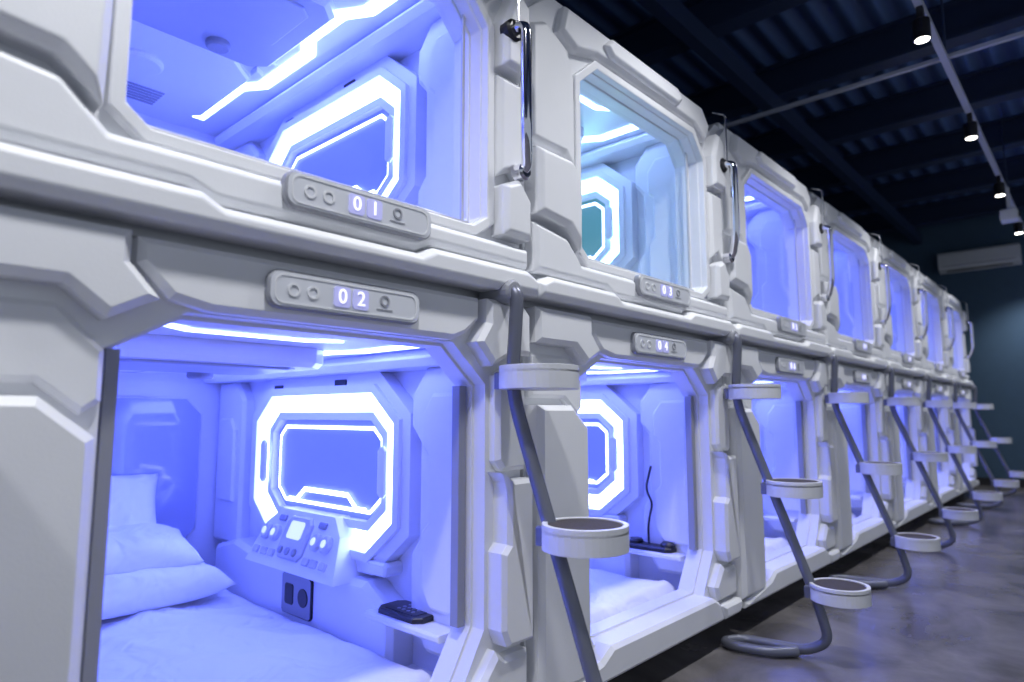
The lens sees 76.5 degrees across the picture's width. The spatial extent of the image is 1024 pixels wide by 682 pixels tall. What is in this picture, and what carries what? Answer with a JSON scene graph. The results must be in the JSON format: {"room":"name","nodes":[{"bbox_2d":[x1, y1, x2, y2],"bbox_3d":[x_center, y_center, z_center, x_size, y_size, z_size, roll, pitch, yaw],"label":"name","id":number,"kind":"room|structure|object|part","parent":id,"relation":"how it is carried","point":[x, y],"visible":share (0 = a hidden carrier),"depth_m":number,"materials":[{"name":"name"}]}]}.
{"room":"capsule hotel","nodes":[
{"label":"capsule hotel","id":0,"kind":"room"},
{"bbox_2d":[555,0,1023,217],"bbox_3d":[2.409,-2.678,3.219,6.840,0.076,15.124,-6,-9,42],"label":"ceiling","id":1,"kind":"structure","parent":0,"point":[808,26],"depth_m":5.51,"materials":[{"name":"black metal"}]},
{"bbox_2d":[607,0,810,66],"bbox_3d":[2.775,-2.470,3.428,6.612,0.289,0.152,-6,-9,42],"label":"beam","id":2,"kind":"structure","parent":1,"relation":"attached to","point":[648,40],"depth_m":4.69,"materials":[{"name":"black metal"}]},
{"bbox_2d":[685,0,1023,124],"bbox_3d":[3.647,-2.362,4.375,6.612,0.289,0.152,-6,-9,42],"label":"beam","id":3,"kind":"structure","parent":1,"relation":"attached to","point":[889,45],"depth_m":5.12,"materials":[{"name":"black metal"}]},
{"bbox_2d":[722,0,1023,233],"bbox_3d":[1.915,-2.189,3.548,12.828,0.821,4.305,4,-8,-31],"label":"rail","id":4,"kind":"object","parent":1,"relation":"hanging from","point":[940,48],"visible":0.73,"depth_m":4.30,"materials":[{"name":"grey metal"}]},
{"bbox_2d":[912,5,930,43],"bbox_3d":[2.183,-1.692,3.470,0.084,0.184,0.084,-6,-9,42],"label":"track spotlight","id":5,"kind":"object","parent":4,"relation":"hanging from","point":[921,27],"visible":1,"depth_m":3.44,"materials":[{"name":"black plastic"}]},
{"bbox_3d":[2.029,-1.818,3.314,0.038,0.030,13.376,-6,-9,42],"label":"rail","id":6,"kind":"part","parent":4,"relation":"part of","materials":[{"name":"grey metal"}]},
{"bbox_2d":[963,112,977,140],"bbox_3d":[3.311,-1.552,4.696,0.084,0.184,0.084,-6,-9,42],"label":"track spotlight","id":7,"kind":"object","parent":4,"relation":"hanging from","point":[970,127],"visible":1,"depth_m":4.67,"materials":[{"name":"black plastic"}]},
{"bbox_2d":[993,175,1005,196],"bbox_3d":[4.439,-1.413,5.922,0.084,0.184,0.084,-6,-9,42],"label":"track spotlight","id":8,"kind":"object","parent":4,"relation":"hanging from","point":[999,187],"visible":1,"depth_m":5.89,"materials":[{"name":"black plastic"}]},
{"bbox_2d":[999,187,1020,223],"bbox_3d":[4.815,-1.325,6.292,0.152,0.334,0.182,-6,-9,42],"label":"ceiling projector","id":9,"kind":"object","parent":4,"relation":"attached to","point":[1009,215],"visible":0.97,"depth_m":6.24,"materials":[{"name":"white plastic"}]},
{"bbox_2d":[1013,222,1023,233],"bbox_3d":[5.567,-1.273,7.148,0.084,0.184,0.084,-6,-9,42],"label":"track spotlight","id":10,"kind":"object","parent":4,"relation":"hanging from","point":[1018,226],"visible":0.96,"depth_m":7.11,"materials":[{"name":"black plastic"}]},
{"bbox_2d":[743,56,1023,160],"bbox_3d":[4.519,-2.254,5.323,6.612,0.289,0.152,-6,-9,42],"label":"beam","id":11,"kind":"structure","parent":1,"relation":"attached to","point":[1001,82],"depth_m":6.06,"materials":[{"name":"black metal"}]},
{"bbox_2d":[787,113,1023,191],"bbox_3d":[5.390,-2.146,6.271,6.612,0.289,0.152,-6,-9,42],"label":"beam","id":12,"kind":"structure","parent":1,"relation":"attached to","point":[949,146],"depth_m":7.09,"materials":[{"name":"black metal"}]},
{"bbox_2d":[819,154,1023,215],"bbox_3d":[6.262,-2.038,7.218,6.612,0.289,0.152,-6,-9,42],"label":"beam","id":13,"kind":"structure","parent":1,"relation":"attached to","point":[979,176],"depth_m":8.07,"materials":[{"name":"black metal"}]},
{"bbox_2d":[850,185,1023,234],"bbox_3d":[7.134,-1.931,8.165,6.612,0.289,0.152,-6,-9,42],"label":"beam","id":14,"kind":"structure","parent":1,"relation":"attached to","point":[985,203],"depth_m":9.09,"materials":[{"name":"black metal"}]},
{"bbox_2d":[609,485,1023,681],"bbox_3d":[2.409,1.324,2.763,6.840,0.076,15.124,-6,-9,42],"label":"floor","id":15,"kind":"structure","parent":0,"point":[959,616],"depth_m":3.00,"materials":[{"name":"concrete"}]},
{"bbox_2d":[0,205,532,681],"bbox_3d":[-1.150,0.550,2.058,2.041,1.303,1.406,-6,-9,42],"label":"pod","id":16,"kind":"object","parent":15,"relation":"on","point":[340,447],"visible":0.98,"depth_m":1.83,"materials":[{"name":"grey plastic"}]},
{"bbox_2d":[97,589,431,681],"bbox_3d":[-1.199,0.998,2.052,1.718,0.105,1.110,-6,-9,42],"label":"mattress","id":17,"kind":"object","parent":16,"relation":"in","point":[222,636],"visible":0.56,"depth_m":2.07,"materials":[{"name":"white fabric"}]},
{"bbox_2d":[102,562,236,619],"bbox_3d":[-1.452,0.951,2.544,0.380,0.160,0.593,-5,-8,39],"label":"pillow","id":18,"kind":"object","parent":17,"relation":"on","point":[124,594],"visible":0.51,"depth_m":2.45,"materials":[{"name":"white fabric"}]},
{"bbox_2d":[105,523,205,574],"bbox_3d":[-1.555,0.825,2.559,0.564,0.179,0.343,6,-9,-43],"label":"pillow","id":19,"kind":"object","parent":18,"relation":"on","point":[134,547],"visible":0.48,"depth_m":2.53,"materials":[{"name":"white fabric"}]},
{"bbox_2d":[108,473,158,526],"bbox_3d":[-1.731,0.720,2.629,0.232,0.376,0.606,-6,-9,43],"label":"pillow","id":20,"kind":"object","parent":19,"relation":"on","point":[132,497],"visible":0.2,"depth_m":2.73,"materials":[{"name":"white fabric"}]},
{"bbox_2d":[0,0,538,299],"bbox_3d":[-1.126,-0.673,2.175,2.108,1.146,1.406,-6,-9,42],"label":"pod","id":21,"kind":"object","parent":16,"relation":"on","point":[380,140],"depth_m":1.93,"materials":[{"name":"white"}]},
{"bbox_3d":[-0.349,-0.312,1.528,0.027,0.082,0.403,-6,-9,42],"label":"number plate","id":22,"kind":"part","parent":21,"relation":"part of","materials":[{"name":"grey plastic"}]},
{"bbox_3d":[-0.446,-0.723,1.610,0.008,0.692,0.894,-6,-9,42],"label":"glass pane","id":23,"kind":"part","parent":21,"relation":"part of","materials":[{"name":"clear glass"}]},
{"bbox_3d":[0.027,-0.854,1.974,0.111,0.737,0.106,-6,-9,42],"label":"chrome grab handle","id":24,"kind":"part","parent":21,"relation":"part of","materials":[{"name":"silver metal"}]},
{"bbox_3d":[-0.002,-1.082,2.001,0.067,0.278,0.009,-6,-9,42],"label":"rod","id":25,"kind":"part","parent":21,"relation":"part of","materials":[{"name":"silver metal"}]},
{"bbox_3d":[-0.374,-0.096,1.495,0.027,0.082,0.403,-6,-9,42],"label":"number plate","id":26,"kind":"part","parent":16,"relation":"part of","materials":[{"name":"grey plastic"}]},
{"bbox_2d":[378,600,433,623],"bbox_3d":[-0.321,0.844,2.033,0.213,0.020,0.114,-6,-9,42],"label":"remote control","id":27,"kind":"object","parent":16,"relation":"in","point":[401,610],"visible":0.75,"depth_m":2.00,"materials":[{"name":"black plastic"}]},
{"bbox_2d":[479,279,629,681],"bbox_3d":[0.135,0.476,1.635,0.595,1.344,0.304,-6,-9,42],"label":"ladder","id":28,"kind":"object","parent":15,"relation":"on","point":[563,538],"visible":0.98,"depth_m":1.68,"materials":[{"name":"grey metal"}]},
{"bbox_2d":[520,306,741,681],"bbox_3d":[-0.202,0.667,3.089,2.041,1.303,1.406,-6,-9,42],"label":"pod","id":29,"kind":"object","parent":15,"relation":"on","point":[644,398],"visible":0.43,"depth_m":2.81,"materials":[{"name":"grey plastic"}]},
{"bbox_2d":[519,0,739,340],"bbox_3d":[-0.171,-0.555,3.213,2.108,1.146,1.425,-6,-9,42],"label":"pod","id":30,"kind":"object","parent":29,"relation":"on","point":[622,186],"depth_m":2.72,"materials":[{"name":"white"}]},
{"bbox_3d":[0.600,-0.194,2.559,0.027,0.082,0.403,-6,-9,42],"label":"number plate","id":31,"kind":"part","parent":30,"relation":"part of","materials":[{"name":"grey plastic"}]},
{"bbox_3d":[0.503,-0.606,2.641,0.008,0.692,0.894,-6,-9,42],"label":"glass pane","id":32,"kind":"part","parent":30,"relation":"part of","materials":[{"name":"clear glass"}]},
{"bbox_3d":[0.982,-0.960,3.071,0.067,0.278,0.009,-6,-9,42],"label":"rod","id":33,"kind":"part","parent":30,"relation":"part of","materials":[{"name":"silver metal"}]},
{"bbox_3d":[1.011,-0.732,3.045,0.111,0.737,0.106,-6,-9,42],"label":"chrome grab handle","id":34,"kind":"part","parent":30,"relation":"part of","materials":[{"name":"silver metal"}]},
{"bbox_2d":[590,569,674,624],"bbox_3d":[-0.251,1.115,3.083,1.718,0.105,1.110,-6,-9,42],"label":"mattress","id":35,"kind":"object","parent":29,"relation":"in","point":[611,594],"visible":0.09,"depth_m":2.75,"materials":[{"name":"white fabric"}]},
{"bbox_2d":[629,466,676,552],"bbox_3d":[0.651,0.777,3.043,0.236,0.381,0.091,-6,-9,42],"label":"telephone handset","id":36,"kind":"object","parent":29,"relation":"in","point":[634,542],"visible":1,"depth_m":3.03,"materials":[{"name":"black plastic"}]},
{"bbox_3d":[0.644,0.767,3.051,0.030,0.359,0.030,-6,-9,42],"label":"handset cord","id":37,"kind":"part","parent":36,"relation":"part of","materials":[{"name":"black plastic"}]},
{"bbox_3d":[0.575,0.022,2.526,0.027,0.082,0.403,-6,-9,42],"label":"number plate","id":38,"kind":"part","parent":29,"relation":"part of","materials":[{"name":"grey plastic"}]},
{"bbox_2d":[711,345,839,626],"bbox_3d":[0.747,0.785,4.120,2.041,1.303,1.406,-6,-9,42],"label":"pod","id":39,"kind":"object","parent":15,"relation":"on","point":[791,431],"visible":0.24,"depth_m":3.82,"materials":[{"name":"grey plastic"}]},
{"bbox_2d":[708,122,834,359],"bbox_3d":[0.778,-0.438,4.244,2.108,1.146,1.425,-6,-9,42],"label":"pod","id":40,"kind":"object","parent":39,"relation":"on","point":[774,304],"depth_m":3.95,"materials":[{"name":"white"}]},
{"bbox_3d":[1.548,-0.077,3.590,0.027,0.082,0.403,-6,-9,42],"label":"number plate","id":41,"kind":"part","parent":40,"relation":"part of","materials":[{"name":"grey plastic"}]},
{"bbox_3d":[1.452,-0.488,3.672,0.008,0.692,0.894,-6,-9,42],"label":"glass pane","id":42,"kind":"part","parent":40,"relation":"part of","materials":[{"name":"clear glass"}]},
{"bbox_3d":[1.931,-0.843,4.102,0.067,0.278,0.009,-6,-9,42],"label":"rod","id":43,"kind":"part","parent":40,"relation":"part of","materials":[{"name":"silver metal"}]},
{"bbox_3d":[1.960,-0.615,4.076,0.111,0.737,0.106,-6,-9,42],"label":"chrome grab handle","id":44,"kind":"part","parent":40,"relation":"part of","materials":[{"name":"silver metal"}]},
{"bbox_2d":[764,537,788,553],"bbox_3d":[0.698,1.233,4.114,1.718,0.105,1.110,-6,-9,42],"label":"mattress","id":45,"kind":"object","parent":39,"relation":"in","point":[771,544],"visible":0.02,"depth_m":3.82,"materials":[{"name":"white fabric"}]},
{"bbox_3d":[1.523,0.139,3.557,0.027,0.082,0.403,-6,-9,42],"label":"number plate","id":46,"kind":"part","parent":39,"relation":"part of","materials":[{"name":"grey plastic"}]},
{"bbox_2d":[709,330,871,656],"bbox_3d":[1.135,0.600,2.722,0.595,1.344,0.304,-6,-9,42],"label":"ladder","id":47,"kind":"object","parent":15,"relation":"on","point":[828,591],"visible":0.98,"depth_m":2.65,"materials":[{"name":"grey metal"}]},
{"bbox_2d":[815,363,896,571],"bbox_3d":[1.696,0.902,5.151,2.041,1.303,1.406,-6,-9,42],"label":"pod","id":48,"kind":"object","parent":15,"relation":"on","point":[866,422],"visible":0.19,"depth_m":4.86,"materials":[{"name":"grey plastic"}]},
{"bbox_2d":[808,192,890,370],"bbox_3d":[1.727,-0.320,5.275,2.108,1.146,1.425,-6,-9,42],"label":"pod","id":49,"kind":"object","parent":48,"relation":"on","point":[854,333],"depth_m":5.00,"materials":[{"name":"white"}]},
{"bbox_3d":[2.400,-0.371,4.703,0.008,0.692,0.894,-6,-9,42],"label":"glass pane","id":50,"kind":"part","parent":49,"relation":"part of","materials":[{"name":"clear glass"}]},
{"bbox_3d":[2.497,0.041,4.621,0.027,0.082,0.403,-6,-9,42],"label":"number plate","id":51,"kind":"part","parent":49,"relation":"part of","materials":[{"name":"grey plastic"}]},
{"bbox_3d":[2.880,-0.725,5.133,0.067,0.278,0.009,-6,-9,42],"label":"rod","id":52,"kind":"part","parent":49,"relation":"part of","materials":[{"name":"silver metal"}]},
{"bbox_3d":[2.908,-0.497,5.107,0.111,0.737,0.106,-6,-9,42],"label":"chrome grab handle","id":53,"kind":"part","parent":49,"relation":"part of","materials":[{"name":"silver metal"}]},
{"bbox_3d":[2.472,0.257,4.588,0.027,0.082,0.403,-6,-9,42],"label":"number plate","id":54,"kind":"part","parent":48,"relation":"part of","materials":[{"name":"grey plastic"}]},
{"bbox_2d":[812,352,940,587],"bbox_3d":[2.084,0.718,3.753,0.595,1.344,0.304,-6,-9,42],"label":"ladder","id":55,"kind":"object","parent":15,"relation":"on","point":[920,542],"visible":0.95,"depth_m":3.70,"materials":[{"name":"grey metal"}]},
{"bbox_2d":[875,374,933,539],"bbox_3d":[2.644,1.020,6.182,2.041,1.303,1.406,-6,-9,42],"label":"pod","id":56,"kind":"object","parent":15,"relation":"on","point":[911,499],"visible":0.25,"depth_m":5.88,"materials":[{"name":"grey plastic"}]},
{"bbox_2d":[869,235,928,377],"bbox_3d":[2.675,-0.203,6.306,2.108,1.146,1.425,-6,-9,42],"label":"pod","id":57,"kind":"object","parent":56,"relation":"on","point":[902,347],"depth_m":6.03,"materials":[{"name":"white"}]},
{"bbox_3d":[3.349,-0.253,5.734,0.008,0.692,0.894,-6,-9,42],"label":"glass pane","id":58,"kind":"part","parent":57,"relation":"part of","materials":[{"name":"glass"}]},
{"bbox_3d":[3.446,0.158,5.652,0.027,0.082,0.403,-6,-9,42],"label":"number plate","id":59,"kind":"part","parent":57,"relation":"part of","materials":[{"name":"grey plastic"}]},
{"bbox_3d":[3.828,-0.608,6.164,0.067,0.278,0.009,-6,-9,42],"label":"rod","id":60,"kind":"part","parent":57,"relation":"part of","materials":[{"name":"silver metal"}]},
{"bbox_3d":[3.857,-0.380,6.138,0.111,0.737,0.106,-6,-9,42],"label":"chrome grab handle","id":61,"kind":"part","parent":57,"relation":"part of","materials":[{"name":"silver metal"}]},
{"bbox_3d":[3.421,0.374,5.619,0.027,0.082,0.403,-6,-9,42],"label":"number plate","id":62,"kind":"part","parent":56,"relation":"part of","materials":[{"name":"grey plastic"}]},
{"bbox_2d":[873,365,978,548],"bbox_3d":[3.032,0.835,4.784,0.595,1.344,0.304,-6,-9,42],"label":"ladder","id":63,"kind":"object","parent":15,"relation":"on","point":[947,513],"visible":0.92,"depth_m":4.75,"materials":[{"name":"grey plastic"}]},
{"bbox_2d":[915,381,959,518],"bbox_3d":[3.593,1.137,7.213,2.041,1.303,1.406,-6,-9,42],"label":"pod","id":64,"kind":"object","parent":15,"relation":"on","point":[944,482],"visible":0.19,"depth_m":6.91,"materials":[{"name":"grey plastic"}]},
{"bbox_2d":[910,266,954,383],"bbox_3d":[3.624,-0.085,7.337,2.108,1.146,1.425,-6,-9,42],"label":"pod","id":65,"kind":"object","parent":64,"relation":"on","point":[936,357],"depth_m":7.07,"materials":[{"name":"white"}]},
{"bbox_3d":[4.298,-0.136,6.765,0.008,0.692,0.894,-6,-9,42],"label":"glass pane","id":66,"kind":"part","parent":65,"relation":"part of","materials":[{"name":"glass"}]},
{"bbox_3d":[4.394,0.276,6.683,0.027,0.082,0.403,-6,-9,42],"label":"number plate","id":67,"kind":"part","parent":65,"relation":"part of","materials":[{"name":"grey plastic"}]},
{"bbox_3d":[4.806,-0.262,7.169,0.111,0.737,0.106,-6,-9,42],"label":"chrome grab handle","id":68,"kind":"part","parent":65,"relation":"part of","materials":[{"name":"silver metal"}]},
{"bbox_3d":[4.369,0.491,6.650,0.027,0.082,0.403,-6,-9,42],"label":"number plate","id":69,"kind":"part","parent":64,"relation":"part of","materials":[{"name":"grey plastic"}]},
{"bbox_2d":[913,373,1002,525],"bbox_3d":[3.981,0.953,5.815,0.595,1.344,0.304,-6,-9,42],"label":"ladder","id":70,"kind":"object","parent":15,"relation":"on","point":[928,403],"visible":1,"depth_m":5.77,"materials":[{"name":"grey plastic"}]},
{"bbox_2d":[943,386,978,503],"bbox_3d":[4.541,1.255,8.244,2.041,1.303,1.406,-6,-9,42],"label":"pod","id":71,"kind":"object","parent":15,"relation":"on","point":[967,461],"visible":0.13,"depth_m":7.95,"materials":[{"name":"grey plastic"}]},
{"bbox_2d":[939,288,974,386],"bbox_3d":[4.572,0.032,8.368,2.108,1.146,1.425,-6,-9,42],"label":"pod","id":72,"kind":"object","parent":71,"relation":"on","point":[959,366],"depth_m":8.10,"materials":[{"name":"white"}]},
{"bbox_3d":[5.246,-0.018,7.796,0.008,0.692,0.894,-6,-9,42],"label":"glass pane","id":73,"kind":"part","parent":72,"relation":"part of","materials":[{"name":"glass"}]},
{"bbox_3d":[5.343,0.393,7.714,0.027,0.082,0.403,-6,-9,42],"label":"number plate","id":74,"kind":"part","parent":72,"relation":"part of","materials":[{"name":"grey plastic"}]},
{"bbox_3d":[5.754,-0.145,8.200,0.111,0.737,0.106,-6,-9,42],"label":"chrome grab handle","id":75,"kind":"part","parent":72,"relation":"part of","materials":[{"name":"silver metal"}]},
{"bbox_3d":[5.318,0.609,7.681,0.027,0.082,0.403,-6,-9,42],"label":"number plate","id":76,"kind":"part","parent":71,"relation":"part of","materials":[{"name":"grey plastic"}]},
{"bbox_2d":[942,380,1019,508],"bbox_3d":[4.929,1.070,6.846,0.595,1.344,0.304,-6,-9,42],"label":"ladder","id":77,"kind":"object","parent":15,"relation":"on","point":[996,483],"visible":0.91,"depth_m":6.80,"materials":[{"name":"grey plastic"}]},
{"bbox_2d":[963,384,1023,495],"bbox_3d":[5.878,1.188,7.877,0.595,1.344,0.304,-6,-9,42],"label":"ladder","id":78,"kind":"object","parent":15,"relation":"on","point":[1011,474],"visible":0.79,"depth_m":7.86,"materials":[{"name":"grey plastic"}]},
{"bbox_2d":[870,210,1023,479],"bbox_3d":[7.447,-0.053,8.466,6.840,3.952,0.114,-6,-9,42],"label":"wall","id":79,"kind":"structure","parent":0,"point":[994,297],"depth_m":9.09,"materials":[{"name":"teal paint"}]},
{"bbox_2d":[636,0,922,244],"bbox_3d":[1.068,-2.150,4.289,0.091,0.152,14.972,-6,-9,42],"label":"ceiling beam","id":80,"kind":"structure","parent":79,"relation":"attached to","point":[672,14],"depth_m":5.29,"materials":[{"name":"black metal"}]},
{"bbox_2d":[937,243,1021,274],"bbox_3d":[6.578,-1.151,9.166,0.942,0.288,0.217,-6,-9,42],"label":"air conditioner","id":81,"kind":"object","parent":79,"relation":"attached to","point":[1005,255],"visible":1,"depth_m":9.08,"materials":[{"name":"grey plastic"}]},
{"bbox_2d":[976,477,1023,487],"bbox_3d":[7.404,1.852,8.201,6.840,0.106,0.015,-6,-9,42],"label":"baseboard","id":82,"kind":"structure","parent":79,"relation":"attached to","point":[982,480],"depth_m":8.96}
]}

